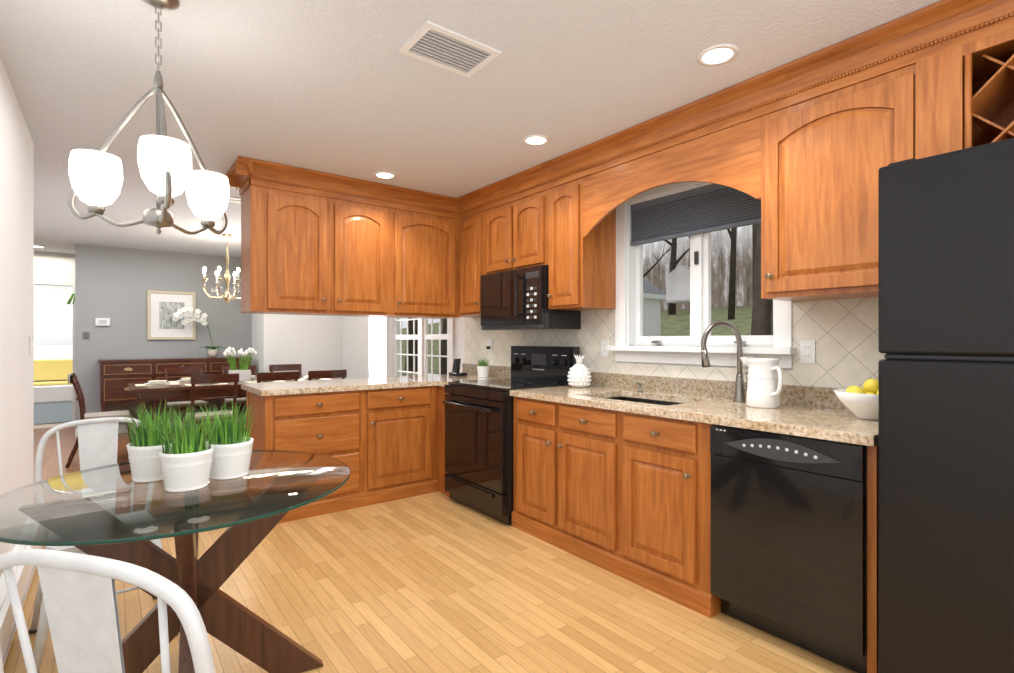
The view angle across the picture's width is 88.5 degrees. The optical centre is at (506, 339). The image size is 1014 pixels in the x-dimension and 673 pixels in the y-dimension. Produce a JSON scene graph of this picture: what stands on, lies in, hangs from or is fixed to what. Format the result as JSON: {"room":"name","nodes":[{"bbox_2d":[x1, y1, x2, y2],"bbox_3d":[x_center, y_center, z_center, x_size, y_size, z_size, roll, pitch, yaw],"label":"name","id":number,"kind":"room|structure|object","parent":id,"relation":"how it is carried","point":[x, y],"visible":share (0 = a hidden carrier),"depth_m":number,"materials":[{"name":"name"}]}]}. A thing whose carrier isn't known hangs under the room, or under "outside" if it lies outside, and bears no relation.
{"room":"kitchen","nodes":[
{"label":"kitchen","id":0,"kind":"room"},
{"bbox_2d":[0,58,33,576],"bbox_3d":[-1.206,0.005,0.853,0.120,2.490,6.020,0,0,-37],"label":"wall","id":1,"kind":"structure","parent":0,"point":[16,304],"depth_m":2.65,"materials":[{"name":"white paint"}]},
{"bbox_2d":[0,516,42,667],"bbox_3d":[-2.379,1.133,2.543,0.067,0.195,1.830,0,0,-37],"label":"baseboard heater","id":2,"kind":"object","parent":1,"relation":"attached to","point":[23,574],"visible":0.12,"depth_m":2.15,"materials":[{"name":"white metal"}]},
{"bbox_2d":[30,335,32,354],"bbox_3d":[-2.865,0.030,3.134,0.014,0.116,0.070,0,0,-37],"label":"switch plate","id":3,"kind":"object","parent":1,"relation":"attached to","point":[31,344],"visible":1,"depth_m":3.13,"materials":[{"name":"white plastic"}]},
{"bbox_2d":[34,285,72,345],"bbox_3d":[-8.465,0.005,9.590,3.000,2.490,0.120,0,0,-37],"label":"wall","id":4,"kind":"structure","parent":0,"point":[53,317],"depth_m":9.59,"materials":[{"name":"white paint"}]},
{"bbox_2d":[34,251,74,285],"bbox_3d":[-6.673,0.005,7.247,3.000,2.490,0.120,0,0,-37],"label":"wall","id":5,"kind":"structure","parent":0,"point":[52,265],"depth_m":7.37,"materials":[{"name":"white paint"}]},
{"bbox_2d":[34,278,74,426],"bbox_3d":[-6.568,0.195,7.240,0.960,2.110,0.018,0,0,-37],"label":"door frame","id":6,"kind":"structure","parent":5,"relation":"attached to","point":[36,280],"depth_m":7.48,"materials":[{"name":"white wood"}]},
{"bbox_2d":[75,244,251,428],"bbox_3d":[-5.985,0.005,6.470,7.350,2.490,0.150,0,0,-37],"label":"wall","id":7,"kind":"structure","parent":0,"point":[114,284],"depth_m":7.10,"materials":[{"name":"grey paint"}]},
{"bbox_2d":[83,318,109,337],"bbox_3d":[-5.381,-0.155,6.819,0.275,0.270,0.027,0,0,-37],"label":"thermostat","id":8,"kind":"object","parent":7,"relation":"attached to","point":[102,321],"visible":0.98,"depth_m":6.83,"materials":[{"name":"white plastic"}]},
{"bbox_2d":[75,416,244,436],"bbox_3d":[-4.731,1.195,7.323,2.080,0.110,0.017,0,0,-37],"label":"baseboard","id":9,"kind":"structure","parent":7,"relation":"attached to","point":[121,428],"depth_m":7.00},
{"bbox_2d":[147,290,195,339],"bbox_3d":[-4.718,-0.345,7.324,0.572,0.680,0.030,0,0,-37],"label":"picture frame","id":10,"kind":"object","parent":7,"relation":"attached to","point":[163,307],"visible":0.98,"depth_m":7.30,"materials":[{"name":"beige wood"}]},
{"bbox_2d":[252,314,341,376],"bbox_3d":[-3.225,0.006,7.987,1.118,2.488,0.788,0,0,-37],"label":"wall","id":11,"kind":"structure","parent":0,"point":[311,342],"depth_m":7.66,"materials":[{"name":"white paint"}]},
{"bbox_2d":[4,422,856,672],"bbox_3d":[-4.011,1.280,3.920,7.630,0.060,14.540,0,0,-37],"label":"floor","id":12,"kind":"structure","parent":0,"point":[437,582],"depth_m":2.45,"materials":[{"name":"brown wood"}]},
{"bbox_2d":[34,346,72,424],"bbox_3d":[-7.407,0.674,8.536,2.100,1.148,2.000,0,0,-37],"label":"bed","id":13,"kind":"object","parent":12,"relation":"on","point":[53,389],"visible":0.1,"depth_m":7.90,"materials":[{"name":"fabric"}]},
{"bbox_2d":[65,373,132,467],"bbox_3d":[-4.189,0.800,5.420,0.618,0.911,0.476,0,0,-37],"label":"dining chair","id":14,"kind":"object","parent":12,"relation":"on","point":[74,381],"visible":0.5,"depth_m":5.24,"materials":[{"name":"brown wood"}]},
{"bbox_2d":[28,417,178,672],"bbox_3d":[-1.723,0.804,2.219,0.472,0.892,0.485,0,0,-42],"label":"chair","id":15,"kind":"object","parent":12,"relation":"on","point":[98,442],"visible":0.33,"depth_m":2.33,"materials":[{"name":"metal"}]},
{"bbox_2d":[0,549,215,672],"bbox_3d":[-0.582,0.784,0.996,0.473,0.933,0.485,0,0,16],"label":"chair","id":16,"kind":"object","parent":12,"relation":"on","point":[79,596],"visible":1,"depth_m":0.77,"materials":[{"name":"metal"}]},
{"bbox_2d":[18,471,323,672],"bbox_3d":[-1.095,0.875,1.794,0.649,0.746,0.649,0,0,16],"label":"table base","id":17,"kind":"object","parent":12,"relation":"on","point":[238,627],"visible":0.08,"depth_m":1.81,"materials":[{"name":"brown wood"}]},
{"bbox_2d":[0,450,349,545],"bbox_3d":[-1.095,0.496,1.794,1.061,0.012,1.061,0,0,-37],"label":"glass","id":18,"kind":"object","parent":17,"relation":"on","point":[159,516],"visible":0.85,"depth_m":1.59,"materials":[{"name":"clear glass"}]},
{"bbox_2d":[111,400,258,491],"bbox_3d":[-1.112,0.350,1.832,0.482,0.277,0.481,0,0,-37],"label":"potted plant","id":19,"kind":"object","parent":18,"relation":"on","point":[185,462],"visible":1,"depth_m":1.78,"materials":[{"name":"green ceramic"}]},
{"bbox_2d":[98,356,251,429],"bbox_3d":[-4.507,0.749,7.147,1.740,0.998,0.530,0,0,-37],"label":"sideboard","id":20,"kind":"object","parent":12,"relation":"on","point":[117,376],"visible":0.54,"depth_m":6.69,"materials":[{"name":"brown wood"}]},
{"bbox_2d":[172,307,225,357],"bbox_3d":[-4.308,-0.105,7.314,0.673,0.708,0.389,0,0,-37],"label":"orchid plant","id":21,"kind":"object","parent":20,"relation":"on","point":[212,352],"visible":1,"depth_m":7.27,"materials":[{"name":"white plant"}]},
{"bbox_2d":[163,367,209,434],"bbox_3d":[-3.951,0.801,6.402,0.471,0.912,0.622,0,0,-37],"label":"dining chair","id":22,"kind":"object","parent":12,"relation":"on","point":[183,405],"visible":0.42,"depth_m":6.45,"materials":[{"name":"brown wood"}]},
{"bbox_2d":[183,373,238,429],"bbox_3d":[-3.099,0.801,5.453,0.471,0.912,0.622,0,0,-37],"label":"dining chair","id":23,"kind":"object","parent":12,"relation":"on","point":[214,378],"visible":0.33,"depth_m":5.25,"materials":[{"name":"brown wood"}]},
{"bbox_2d":[128,376,345,434],"bbox_3d":[-3.140,0.869,6.222,2.230,0.758,1.000,0,0,-37],"label":"dining table","id":24,"kind":"object","parent":12,"relation":"on","point":[145,394],"visible":0.33,"depth_m":5.49,"materials":[{"name":"brown wood"}]},
{"bbox_2d":[135,377,190,385],"bbox_3d":[-3.784,0.467,5.912,0.730,0.043,0.570,0,0,-37],"label":"place setting","id":25,"kind":"object","parent":24,"relation":"on","point":[177,382],"depth_m":5.67,"materials":[{"name":"white ceramic"}]},
{"bbox_2d":[183,379,227,385],"bbox_3d":[-3.309,0.467,5.728,0.400,0.043,0.280,0,0,-37],"label":"place setting","id":26,"kind":"object","parent":24,"relation":"on","point":[189,380],"depth_m":5.67,"materials":[{"name":"white ceramic"}]},
{"bbox_2d":[223,347,256,380],"bbox_3d":[-3.201,0.283,6.231,0.372,0.411,0.217,0,0,-37],"label":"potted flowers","id":27,"kind":"object","parent":24,"relation":"on","point":[244,371],"visible":1,"depth_m":6.21,"materials":[{"name":"plant"}]},
{"bbox_2d":[244,377,285,382],"bbox_3d":[-2.832,0.467,6.092,0.400,0.043,0.280,0,0,-37],"label":"place setting","id":28,"kind":"object","parent":24,"relation":"on","point":[252,378],"depth_m":6.08,"materials":[{"name":"white ceramic"}]},
{"bbox_2d":[298,376,331,380],"bbox_3d":[-2.411,0.467,6.414,0.400,0.043,0.280,0,0,-37],"label":"place setting","id":29,"kind":"object","parent":24,"relation":"on","point":[306,377],"depth_m":6.38,"materials":[{"name":"white ceramic"}]},
{"bbox_2d":[220,365,255,421],"bbox_3d":[-3.450,0.801,6.785,0.471,0.912,0.622,0,0,-37],"label":"dining chair","id":30,"kind":"object","parent":12,"relation":"on","point":[229,402],"visible":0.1,"depth_m":6.80,"materials":[{"name":"brown wood"}]},
{"bbox_2d":[257,371,298,382],"bbox_3d":[-2.622,0.801,5.817,0.471,0.912,0.622,0,0,-37],"label":"dining chair","id":31,"kind":"object","parent":12,"relation":"on","point":[276,376],"visible":0.23,"depth_m":5.57,"materials":[{"name":"brown wood"}]},
{"bbox_2d":[269,364,301,375],"bbox_3d":[-2.974,0.801,7.149,0.471,0.912,0.622,0,0,-37],"label":"dining chair","id":32,"kind":"object","parent":12,"relation":"on","point":[284,367],"visible":0.19,"depth_m":7.38,"materials":[{"name":"brown wood"}]},
{"bbox_2d":[246,387,364,523],"bbox_3d":[-1.532,0.812,3.939,0.685,0.875,0.621,0,0,-37],"label":"base cabinet","id":33,"kind":"object","parent":12,"relation":"on","point":[329,423],"depth_m":3.72,"materials":[{"name":"brown wood"}]},
{"bbox_2d":[241,375,504,394],"bbox_3d":[-1.028,0.355,4.350,2.044,0.038,0.680,0,0,-37],"label":"countertop","id":34,"kind":"structure","parent":33,"relation":"on","point":[399,381],"depth_m":4.02,"materials":[{"name":"beige stone"}]},
{"bbox_2d":[449,359,466,375],"bbox_3d":[-0.461,0.255,4.884,0.120,0.160,0.140,0,0,-37],"label":"telephone","id":35,"kind":"object","parent":34,"relation":"on","point":[456,368],"visible":1,"depth_m":4.85,"materials":[{"name":"black plastic"}]},
{"bbox_2d":[477,357,489,376],"bbox_3d":[-0.209,0.243,4.693,0.154,0.184,0.166,0,0,-37],"label":"potted plant","id":36,"kind":"object","parent":34,"relation":"on","point":[482,369],"visible":1,"depth_m":4.65,"materials":[{"name":"white ceramic"}]},
{"bbox_2d":[308,370,346,380],"bbox_3d":[-2.201,0.801,6.139,0.471,0.912,0.622,0,0,-37],"label":"dining chair","id":37,"kind":"object","parent":12,"relation":"on","point":[324,374],"visible":0.23,"depth_m":5.89,"materials":[{"name":"brown wood"}]},
{"bbox_2d":[365,383,432,505],"bbox_3d":[-1.035,0.812,4.319,0.568,0.875,0.621,0,0,-37],"label":"base cabinet","id":38,"kind":"object","parent":12,"relation":"on","point":[398,420],"depth_m":4.07,"materials":[{"name":"brown wood"}]},
{"bbox_2d":[437,387,516,495],"bbox_3d":[-0.227,0.812,4.419,0.687,0.875,0.243,0,0,-37],"label":"base cabinet","id":39,"kind":"object","parent":12,"relation":"on","point":[441,393],"depth_m":4.26,"materials":[{"name":"brown wood"}]},
{"bbox_2d":[437,375,508,386],"bbox_3d":[-0.230,0.355,4.398,0.718,0.038,0.213,0,0,-37],"label":"countertop","id":40,"kind":"structure","parent":39,"relation":"on","point":[440,382],"depth_m":4.31,"materials":[{"name":"beige stone"}]},
{"bbox_2d":[442,346,579,524],"bbox_3d":[0.007,0.644,3.958,0.782,1.188,0.756,0,0,-37],"label":"range","id":41,"kind":"object","parent":12,"relation":"on","point":[479,444],"visible":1,"depth_m":3.76,"materials":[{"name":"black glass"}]},
{"bbox_2d":[510,395,628,553],"bbox_3d":[0.466,0.812,3.495,0.709,0.875,0.524,0,0,-37],"label":"base cabinet","id":42,"kind":"object","parent":12,"relation":"on","point":[546,432],"depth_m":3.20,"materials":[{"name":"brown wood"}]},
{"bbox_2d":[581,435,648,578],"bbox_3d":[0.790,0.912,3.059,0.454,0.676,0.684,0,0,-37],"label":"base cabinet","id":43,"kind":"object","parent":12,"relation":"on","point":[612,472],"depth_m":2.78,"materials":[{"name":"brown wood"}]},
{"bbox_2d":[649,411,768,617],"bbox_3d":[1.097,0.812,2.669,0.709,0.875,0.308,0,0,-37],"label":"base cabinet","id":44,"kind":"object","parent":12,"relation":"on","point":[679,449],"depth_m":2.46,"materials":[{"name":"brown wood"}]},
{"bbox_2d":[510,383,877,446],"bbox_3d":[0.937,0.355,2.872,0.718,0.038,2.089,0,0,-37],"label":"countertop","id":45,"kind":"structure","parent":44,"relation":"on","point":[839,424],"depth_m":2.48,"materials":[{"name":"beige stone"}]},
{"bbox_2d":[567,354,591,387],"bbox_3d":[0.516,0.218,3.705,0.170,0.235,0.173,0,0,-37],"label":"jar","id":46,"kind":"object","parent":45,"relation":"on","point":[579,375],"visible":1,"depth_m":3.65,"materials":[{"name":"white ceramic"}]},
{"bbox_2d":[635,382,642,391],"bbox_3d":[0.852,0.303,3.370,0.071,0.063,0.040,0,0,-37],"label":"soap dispenser","id":47,"kind":"object","parent":45,"relation":"on","point":[639,387],"visible":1,"depth_m":3.37,"materials":[{"name":"silver metal"}]},
{"bbox_2d":[701,321,747,401],"bbox_3d":[1.187,0.116,2.808,0.262,0.438,0.164,0,0,-37],"label":"faucet","id":48,"kind":"object","parent":45,"relation":"on","point":[740,387],"visible":0.96,"depth_m":2.83,"materials":[{"name":"silver metal"}]},
{"bbox_2d":[740,357,782,407],"bbox_3d":[1.296,0.212,2.619,0.158,0.246,0.242,0,0,-37],"label":"pitcher","id":49,"kind":"object","parent":45,"relation":"on","point":[764,382],"visible":1,"depth_m":2.56,"materials":[{"name":"white ceramic"}]},
{"bbox_2d":[834,379,877,419],"bbox_3d":[1.552,0.250,2.219,0.270,0.170,0.270,0,0,-37],"label":"bowl","id":50,"kind":"object","parent":45,"relation":"on","point":[859,402],"visible":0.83,"depth_m":2.18,"materials":[{"name":"white ceramic"}]},
{"bbox_2d":[710,424,866,672],"bbox_3d":[1.350,0.812,2.290,0.673,0.868,0.594,0,0,-37],"label":"dishwasher","id":51,"kind":"object","parent":12,"relation":"on","point":[788,538],"visible":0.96,"depth_m":2.05,"materials":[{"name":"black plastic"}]},
{"bbox_2d":[878,138,1013,672],"bbox_3d":[1.782,0.327,1.653,0.800,1.837,0.802,0,0,-37],"label":"fridge","id":52,"kind":"object","parent":12,"relation":"on","point":[946,416],"visible":1,"depth_m":1.60,"materials":[{"name":"black metal"}]},
{"bbox_2d":[0,0,940,257],"bbox_3d":[-4.010,-1.290,3.920,7.630,0.100,14.540,0,0,-37],"label":"ceiling","id":53,"kind":"structure","parent":0,"point":[346,88],"depth_m":2.48,"materials":[{"name":"white paint"}]},
{"bbox_2d":[67,294,74,304],"bbox_3d":[-6.104,-0.873,7.449,0.313,0.732,0.323,0,0,-37],"label":"hanging plant","id":54,"kind":"object","parent":53,"relation":"hanging from","point":[70,299],"visible":0.19,"depth_m":7.32,"materials":[{"name":"green plant"}]},
{"bbox_2d":[68,0,228,234],"bbox_3d":[-1.227,-0.809,1.827,0.502,0.859,0.471,0,0,-37],"label":"chandelier","id":55,"kind":"object","parent":53,"relation":"hanging from","point":[167,172],"visible":1,"depth_m":1.82,"materials":[{"name":"white glass"}]},
{"bbox_2d":[201,234,240,302],"bbox_3d":[-3.287,-0.835,6.110,0.539,0.809,0.542,0,0,-37],"label":"dining chandelier","id":56,"kind":"object","parent":53,"relation":"hanging from","point":[227,297],"visible":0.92,"depth_m":6.08,"materials":[{"name":"gold metal"}]},
{"bbox_2d":[229,197,240,202],"bbox_3d":[-2.367,-1.236,4.610,0.300,0.008,0.150,0,0,-37],"label":"ceiling vent","id":57,"kind":"object","parent":53,"relation":"in","point":[234,199],"visible":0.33,"depth_m":4.56,"materials":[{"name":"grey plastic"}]},
{"bbox_2d":[239,180,332,315],"bbox_3d":[-1.659,-0.640,3.911,0.554,0.880,0.351,0,0,-37],"label":"upper cabinet","id":58,"kind":"object","parent":53,"relation":"hanging from","point":[287,233],"depth_m":3.77,"materials":[{"name":"brown wood"}]},
{"bbox_2d":[333,196,388,316],"bbox_3d":[-1.245,-0.640,4.227,0.489,0.880,0.351,0,0,-37],"label":"upper cabinet","id":59,"kind":"object","parent":53,"relation":"hanging from","point":[360,227],"depth_m":4.09,"materials":[{"name":"brown wood"}]},
{"bbox_2d":[373,171,396,178],"bbox_3d":[-0.916,-1.236,3.907,0.170,0.006,0.170,0,0,-37],"label":"recessed light","id":60,"kind":"object","parent":53,"relation":"in","point":[384,175],"visible":1,"depth_m":3.90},
{"bbox_2d":[385,204,468,318],"bbox_3d":[-0.766,-0.640,4.560,0.677,0.880,0.405,0,0,-37],"label":"upper cabinet","id":61,"kind":"object","parent":53,"relation":"hanging from","point":[425,246],"depth_m":4.43,"materials":[{"name":"brown wood"}]},
{"bbox_2d":[398,21,501,77],"bbox_3d":[-0.245,-1.236,2.230,0.360,0.008,0.260,0,0,-37],"label":"ceiling vent","id":62,"kind":"object","parent":53,"relation":"in","point":[429,42],"visible":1,"depth_m":2.21,"materials":[{"name":"grey plastic"}]},
{"bbox_2d":[461,208,480,315],"bbox_3d":[-0.163,-0.650,4.599,0.369,0.860,0.365,0,0,-37],"label":"upper cabinet","id":63,"kind":"object","parent":53,"relation":"hanging from","point":[470,226],"depth_m":4.50,"materials":[{"name":"brown wood"}]},
{"bbox_2d":[481,188,544,274],"bbox_3d":[0.188,-0.810,4.140,0.369,0.540,0.790,0,0,-37],"label":"upper cabinet","id":64,"kind":"object","parent":53,"relation":"hanging from","point":[513,232],"depth_m":4.01,"materials":[{"name":"brown wood"}]},
{"bbox_2d":[481,265,580,330],"bbox_3d":[0.151,-0.308,4.106,0.448,0.456,0.760,0,0,-37],"label":"microwave","id":65,"kind":"object","parent":64,"relation":"attached to","point":[515,300],"visible":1,"depth_m":3.89,"materials":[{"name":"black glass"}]},
{"bbox_2d":[522,135,549,145],"bbox_3d":[0.180,-1.236,3.222,0.170,0.006,0.170,0,0,-37],"label":"recessed light","id":66,"kind":"object","parent":53,"relation":"in","point":[535,140],"visible":1,"depth_m":3.22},
{"bbox_2d":[545,176,620,310],"bbox_3d":[0.531,-0.650,3.691,0.369,0.860,0.340,0,0,-37],"label":"upper cabinet","id":67,"kind":"object","parent":53,"relation":"hanging from","point":[580,214],"depth_m":3.54,"materials":[{"name":"brown wood"}]},
{"bbox_2d":[697,44,738,65],"bbox_3d":[0.915,-1.236,2.261,0.170,0.006,0.170,0,0,-37],"label":"recessed light","id":68,"kind":"object","parent":53,"relation":"in","point":[718,54],"visible":1,"depth_m":2.25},
{"bbox_2d":[753,52,952,301],"bbox_3d":[1.548,-0.640,2.361,0.369,0.880,0.630,0,0,-37],"label":"upper cabinet","id":69,"kind":"object","parent":53,"relation":"hanging from","point":[805,172],"depth_m":2.24,"materials":[{"name":"brown wood"}]},
{"bbox_2d":[957,20,1013,149],"bbox_3d":[2.017,-0.878,1.729,0.351,0.403,0.696,0,0,-37],"label":"upper cabinet","id":70,"kind":"object","parent":53,"relation":"hanging from","point":[985,61],"depth_m":1.91,"materials":[{"name":"brown wood"}]},
{"bbox_2d":[581,407,648,446],"bbox_3d":[0.615,0.474,2.925,0.012,0.200,0.684,0,0,-37],"label":"drawer","id":71,"kind":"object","parent":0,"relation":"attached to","point":[621,425],"depth_m":2.78,"materials":[{"name":"brown wood"}]},
{"bbox_2d":[342,64,912,378],"bbox_3d":[0.126,0.005,4.659,0.160,2.490,10.450,0,0,-37],"label":"wall","id":72,"kind":"structure","parent":0,"point":[362,347],"depth_m":7.15,"materials":[{"name":"white paint"}]},
{"bbox_2d":[384,317,453,376],"bbox_3d":[-1.012,-0.035,6.130,0.182,1.910,1.710,0,0,-37],"label":"window","id":73,"kind":"structure","parent":72,"relation":"in","point":[394,337],"depth_m":6.30,"materials":[{"name":"white wood"}]},
{"bbox_2d":[486,339,491,351],"bbox_3d":[-0.172,0.050,4.878,0.030,0.116,0.072,0,0,-37],"label":"electrical outlet","id":74,"kind":"object","parent":72,"relation":"attached to","point":[489,345],"visible":1,"depth_m":4.87,"materials":[{"name":"white plastic"}]},
{"bbox_2d":[601,340,608,355],"bbox_3d":[0.706,0.060,3.749,0.007,0.116,0.072,0,0,-37],"label":"electrical outlet","id":75,"kind":"object","parent":72,"relation":"attached to","point":[604,345],"visible":1,"depth_m":3.75,"materials":[{"name":"white plastic"}]},
{"bbox_2d":[633,399,656,402],"bbox_3d":[0.966,0.474,3.193,0.012,0.200,0.684,0,0,-37],"label":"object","id":76,"kind":"structure","parent":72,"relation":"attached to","point":[634,400],"depth_m":3.29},
{"bbox_2d":[465,297,886,388],"bbox_3d":[0.715,-0.107,3.749,0.006,0.886,3.752,0,0,-37],"label":"backsplash","id":77,"kind":"structure","parent":72,"relation":"attached to","point":[843,333],"depth_m":2.70,"materials":[{"name":"beige tile"}]},
{"bbox_2d":[607,182,796,368],"bbox_3d":[1.172,-0.445,3.228,0.236,1.190,1.235,0,0,-37],"label":"window","id":78,"kind":"structure","parent":72,"relation":"in","point":[722,350],"depth_m":3.27,"materials":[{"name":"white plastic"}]},
{"bbox_2d":[630,184,760,245],"bbox_3d":[1.169,-0.794,3.226,0.053,0.279,0.979,0,0,-37],"label":"window shade","id":79,"kind":"object","parent":78,"relation":"attached to","point":[708,208],"visible":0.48,"depth_m":3.22,"materials":[{"name":"grey fabric"}]},
{"bbox_2d":[800,340,814,362],"bbox_3d":[1.538,0.060,2.661,0.007,0.116,0.072,0,0,-37],"label":"electrical outlet","id":80,"kind":"object","parent":72,"relation":"attached to","point":[807,351],"visible":1,"depth_m":2.66,"materials":[{"name":"white plastic"}]},
{"bbox_2d":[664,265,689,302],"bbox_3d":[1.176,-0.370,3.442,0.120,0.240,0.240,0,0,-37],"label":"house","id":81,"kind":"structure","parent":0,"point":[678,284],"depth_m":3.41,"materials":[{"name":"plastic"}]},
{"label":"outside","id":82,"kind":"structure","parent":0,"visible":0},
{"bbox_2d":[402,306,751,375],"bbox_3d":[6.976,0.100,14.774,22.970,3.700,75.000,0,0,-37],"label":"ground","id":83,"kind":"structure","parent":82,"point":[677,323],"depth_m":22.22,"materials":[{"name":"green plant"}]},
{"bbox_2d":[405,223,772,373],"bbox_3d":[7.285,-6.405,16.210,21.063,16.407,44.179,0,0,-37],"label":"trees","id":84,"kind":"object","parent":83,"relation":"on","point":[762,316],"visible":0.04,"depth_m":15.13,"materials":[{"name":"bark"},{"name":"painted house siding"},{"name":"roof shingles"}]},
{"bbox_2d":[441,225,752,321],"bbox_3d":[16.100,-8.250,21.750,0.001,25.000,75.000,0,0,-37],"label":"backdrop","id":85,"kind":"structure","parent":82,"point":[720,258],"depth_m":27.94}
]}

